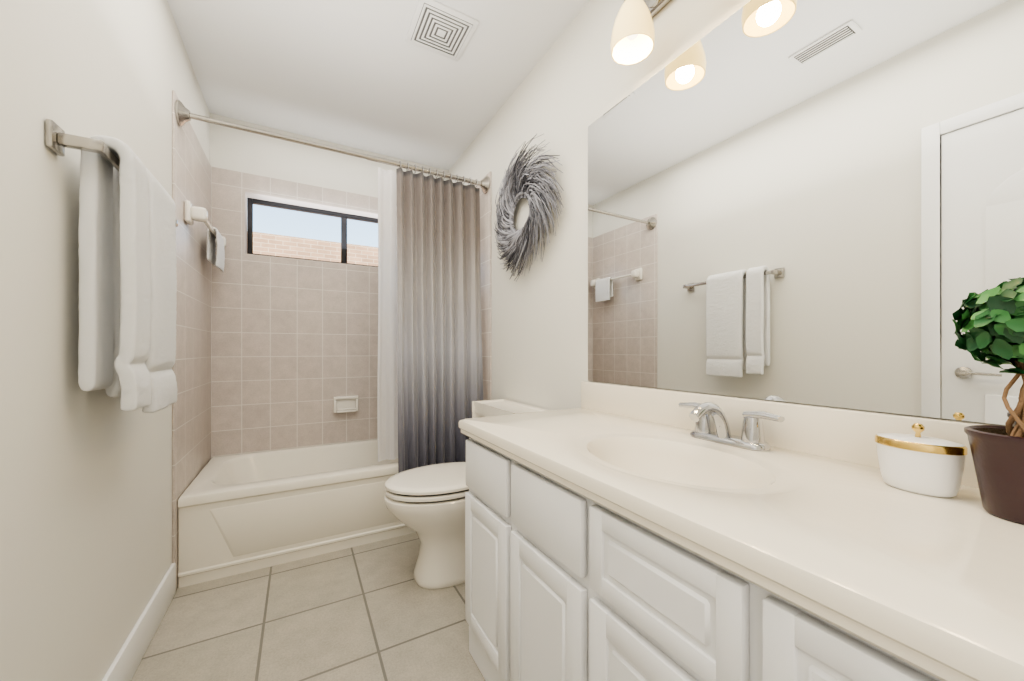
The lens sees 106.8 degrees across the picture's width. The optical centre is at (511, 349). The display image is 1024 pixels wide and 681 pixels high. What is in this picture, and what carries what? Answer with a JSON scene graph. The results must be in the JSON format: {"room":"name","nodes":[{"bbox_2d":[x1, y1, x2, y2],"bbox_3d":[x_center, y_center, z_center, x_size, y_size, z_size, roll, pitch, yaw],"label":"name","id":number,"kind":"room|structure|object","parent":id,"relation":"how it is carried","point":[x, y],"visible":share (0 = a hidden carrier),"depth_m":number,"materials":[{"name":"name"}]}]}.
{"room":"bathroom","nodes":[
{"label":"bathroom","id":0,"kind":"room"},
{"bbox_2d":[0,0,209,680],"bbox_3d":[-1.053,-0.200,0.798,0.100,2.500,3.720,0,0,-29],"label":"wall","id":1,"kind":"structure","parent":0,"point":[85,520],"depth_m":0.90,"materials":[{"name":"white paint"}]},
{"bbox_2d":[45,119,177,226],"bbox_3d":[-1.127,-0.470,1.123,0.085,0.060,0.654,0,0,-29],"label":"towel rail","id":2,"kind":"object","parent":1,"relation":"attached to","point":[58,139],"visible":0.58,"depth_m":0.85,"materials":[{"name":"silver metal"}]},
{"bbox_2d":[78,135,150,410],"bbox_3d":[-0.990,-0.183,0.953,0.109,0.667,0.097,0,0,-29],"label":"hand towel","id":3,"kind":"object","parent":2,"relation":"hanging from","point":[96,309],"visible":0.94,"depth_m":0.93,"materials":[{"name":"white fabric"}]},
{"bbox_2d":[105,167,176,412],"bbox_3d":[-1.085,-0.171,1.125,0.110,0.693,0.247,0,0,-29],"label":"bath towel","id":4,"kind":"object","parent":2,"relation":"hanging from","point":[159,363],"visible":0.58,"depth_m":1.08,"materials":[{"name":"white fabric"}]},
{"bbox_2d":[102,563,175,680],"bbox_3d":[-1.087,0.983,0.976,0.014,0.135,1.514,0,0,-29],"label":"baseboard","id":5,"kind":"structure","parent":1,"relation":"attached to","point":[127,660],"depth_m":1.30,"materials":[{"name":"white paint"}]},
{"bbox_2d":[172,90,210,588],"bbox_3d":[-1.651,-0.035,1.981,0.010,2.170,0.790,0,0,-29],"label":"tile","id":6,"kind":"structure","parent":1,"relation":"attached to","point":[191,367],"depth_m":1.88,"materials":[{"name":"beige tile"}]},
{"bbox_2d":[184,200,225,246],"bbox_3d":[-1.633,-0.650,2.043,0.081,0.100,0.600,0,0,-29],"label":"towel rail","id":7,"kind":"object","parent":6,"relation":"attached to","point":[192,213],"visible":0.71,"depth_m":1.80,"materials":[{"name":"white"}]},
{"bbox_2d":[207,227,224,271],"bbox_3d":[-1.675,-0.567,2.151,0.058,0.215,0.190,0,0,-29],"label":"washcloth","id":8,"kind":"object","parent":7,"relation":"hanging from","point":[217,260],"visible":1,"depth_m":2.12,"materials":[{"name":"white fabric"}]},
{"bbox_2d":[175,100,489,193],"bbox_3d":[-0.820,-1.050,2.051,1.507,0.104,0.104,0,0,-29],"label":"curtain rod","id":9,"kind":"object","parent":6,"relation":"attached to","point":[184,115],"visible":1,"depth_m":1.93,"materials":[{"name":"silver metal"}]},
{"bbox_2d":[377,167,397,461],"bbox_3d":[-0.513,-0.198,2.250,0.547,1.635,0.029,0,0,-29],"label":"liner","id":10,"kind":"object","parent":9,"relation":"hanging from","point":[387,407],"visible":0.27,"depth_m":2.14,"materials":[{"name":"white fabric"}]},
{"bbox_2d":[396,161,482,472],"bbox_3d":[-0.412,-0.161,2.237,0.519,1.821,0.117,0,0,-29],"label":"shower curtain","id":11,"kind":"object","parent":9,"relation":"hanging from","point":[440,378],"visible":0.9,"depth_m":2.22,"materials":[{"name":"grey fabric"}]},
{"bbox_2d":[131,532,484,680],"bbox_3d":[-0.342,1.100,1.195,1.730,0.100,3.720,0,0,-29],"label":"floor","id":12,"kind":"structure","parent":0,"point":[374,611],"depth_m":1.44,"materials":[{"name":"tile"}]},
{"bbox_2d":[178,439,414,587],"bbox_3d":[-0.992,0.850,2.360,1.506,0.400,0.748,0,0,-29],"label":"bathtub","id":13,"kind":"object","parent":12,"relation":"on","point":[242,513],"visible":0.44,"depth_m":1.92,"materials":[{"name":"beige ceramic"}]},
{"bbox_2d":[384,399,551,588],"bbox_3d":[-0.235,0.683,1.839,0.737,0.794,0.500,0,0,-29],"label":"toilet","id":14,"kind":"object","parent":12,"relation":"on","point":[426,503],"visible":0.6,"depth_m":1.68,"materials":[{"name":"white ceramic"}]},
{"bbox_2d":[459,401,642,496],"bbox_3d":[0.142,0.316,1.317,0.564,0.152,0.340,0,0,-29],"label":"base cabinet","id":15,"kind":"object","parent":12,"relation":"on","point":[480,445],"depth_m":1.26,"materials":[{"name":"white paint"}]},
{"bbox_2d":[495,413,738,552],"bbox_3d":[0.315,0.316,1.008,0.564,0.152,0.368,0,0,-29],"label":"base cabinet","id":16,"kind":"object","parent":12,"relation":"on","point":[533,466],"depth_m":1.01,"materials":[{"name":"white paint"}]},
{"bbox_2d":[571,433,866,644],"bbox_3d":[0.471,0.316,0.728,0.564,0.152,0.368,0,0,-29],"label":"base cabinet","id":17,"kind":"object","parent":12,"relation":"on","point":[614,532],"depth_m":0.70,"materials":[{"name":"white paint"}]},
{"bbox_2d":[679,402,784,450],"bbox_3d":[0.512,0.185,0.962,0.176,0.109,0.267,0,0,-29],"label":"faucet","id":18,"kind":"object","parent":17,"relation":"on","point":[708,418],"visible":1,"depth_m":0.94,"materials":[{"name":"silver metal"}]},
{"bbox_2d":[691,457,1023,680],"bbox_3d":[0.609,0.316,0.482,0.564,0.152,0.388,0,0,-29],"label":"base cabinet","id":19,"kind":"object","parent":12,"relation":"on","point":[844,573],"depth_m":0.45,"materials":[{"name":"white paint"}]},
{"bbox_2d":[875,423,967,497],"bbox_3d":[0.696,0.182,0.651,0.075,0.114,0.110,0,0,-29],"label":"jar","id":20,"kind":"object","parent":19,"relation":"on","point":[917,463],"depth_m":0.63,"materials":[{"name":"white ceramic"}]},
{"bbox_2d":[952,277,1023,524],"bbox_3d":[0.733,0.064,0.537,0.149,0.351,0.145,0,0,-29],"label":"topiary plant","id":21,"kind":"object","parent":19,"relation":"on","point":[993,324],"visible":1,"depth_m":0.54,"materials":[{"name":"green plant"}]},
{"bbox_2d":[210,113,448,218],"bbox_3d":[-1.215,-0.200,2.758,1.530,2.500,0.140,0,0,-29],"label":"wall","id":22,"kind":"structure","parent":0,"point":[247,152],"depth_m":2.54,"materials":[{"name":"white paint"}]},
{"bbox_2d":[211,167,377,457],"bbox_3d":[-1.200,-0.185,2.732,1.510,1.870,0.100,0,0,-29],"label":"tiled wall","id":23,"kind":"structure","parent":22,"relation":"attached to","point":[294,347],"depth_m":2.51,"materials":[{"name":"beige tile"}]},
{"bbox_2d":[333,395,357,412],"bbox_3d":[-1.163,0.380,2.665,0.160,0.110,0.050,0,0,-29],"label":"soap dish","id":24,"kind":"object","parent":23,"relation":"attached to","point":[343,404],"visible":1,"depth_m":2.66,"materials":[{"name":"white ceramic"}]},
{"bbox_2d":[247,198,377,266],"bbox_3d":[-1.234,-0.805,2.793,1.170,0.390,0.036,0,0,-29],"label":"window","id":25,"kind":"structure","parent":22,"relation":"in","point":[344,217],"depth_m":2.67,"materials":[{"name":"black metal"}]},
{"bbox_2d":[167,0,589,170],"bbox_3d":[-0.342,-1.500,1.195,1.730,0.100,3.720,0,0,-29],"label":"ceiling","id":26,"kind":"structure","parent":0,"point":[362,74],"depth_m":1.94,"materials":[{"name":"white paint"}]},
{"bbox_2d":[405,0,478,61],"bbox_3d":[-0.321,-1.442,1.722,0.260,0.015,0.260,0,0,-29],"label":"ceiling vent","id":27,"kind":"object","parent":26,"relation":"in","point":[436,27],"visible":1,"depth_m":1.70,"materials":[{"name":"white plastic"}]},
{"bbox_2d":[449,0,1014,426],"bbox_3d":[0.370,-0.200,1.593,0.100,2.500,3.720,0,0,-29],"label":"wall","id":28,"kind":"structure","parent":0,"point":[578,80],"depth_m":1.75,"materials":[{"name":"white paint"}]},
{"bbox_2d":[475,171,490,400],"bbox_3d":[-0.325,-0.035,2.723,0.010,2.170,0.790,0,0,-29],"label":"tile","id":29,"kind":"structure","parent":28,"relation":"attached to","point":[485,233],"depth_m":2.42,"materials":[{"name":"beige tile"}]},
{"bbox_2d":[494,134,563,280],"bbox_3d":[0.055,-0.714,1.951,0.055,0.702,0.686,0,0,-29],"label":"wreath","id":30,"kind":"object","parent":28,"relation":"attached to","point":[514,245],"visible":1,"depth_m":1.91,"materials":[{"name":"grey plant"}]},
{"bbox_2d":[611,0,670,64],"bbox_3d":[0.540,-1.070,0.978,0.199,0.250,0.740,0,0,-29],"label":"sconce","id":31,"kind":"object","parent":28,"relation":"attached to","point":[633,37],"visible":1,"depth_m":1.19,"materials":[{"name":"white glass"}]},
{"bbox_2d":[588,0,1023,425],"bbox_3d":[0.627,-0.399,1.020,0.006,1.052,1.270,0,0,-29],"label":"wall mirror","id":32,"kind":"object","parent":28,"relation":"attached to","point":[817,202],"visible":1,"depth_m":0.87,"materials":[{"name":"clear glass"}]},
{"label":"outside","id":33,"kind":"structure","parent":0,"visible":0},
{"bbox_2d":[253,232,377,265],"bbox_3d":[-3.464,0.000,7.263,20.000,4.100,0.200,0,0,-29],"label":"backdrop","id":34,"kind":"structure","parent":33,"point":[286,246],"depth_m":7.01,"materials":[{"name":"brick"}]}
]}

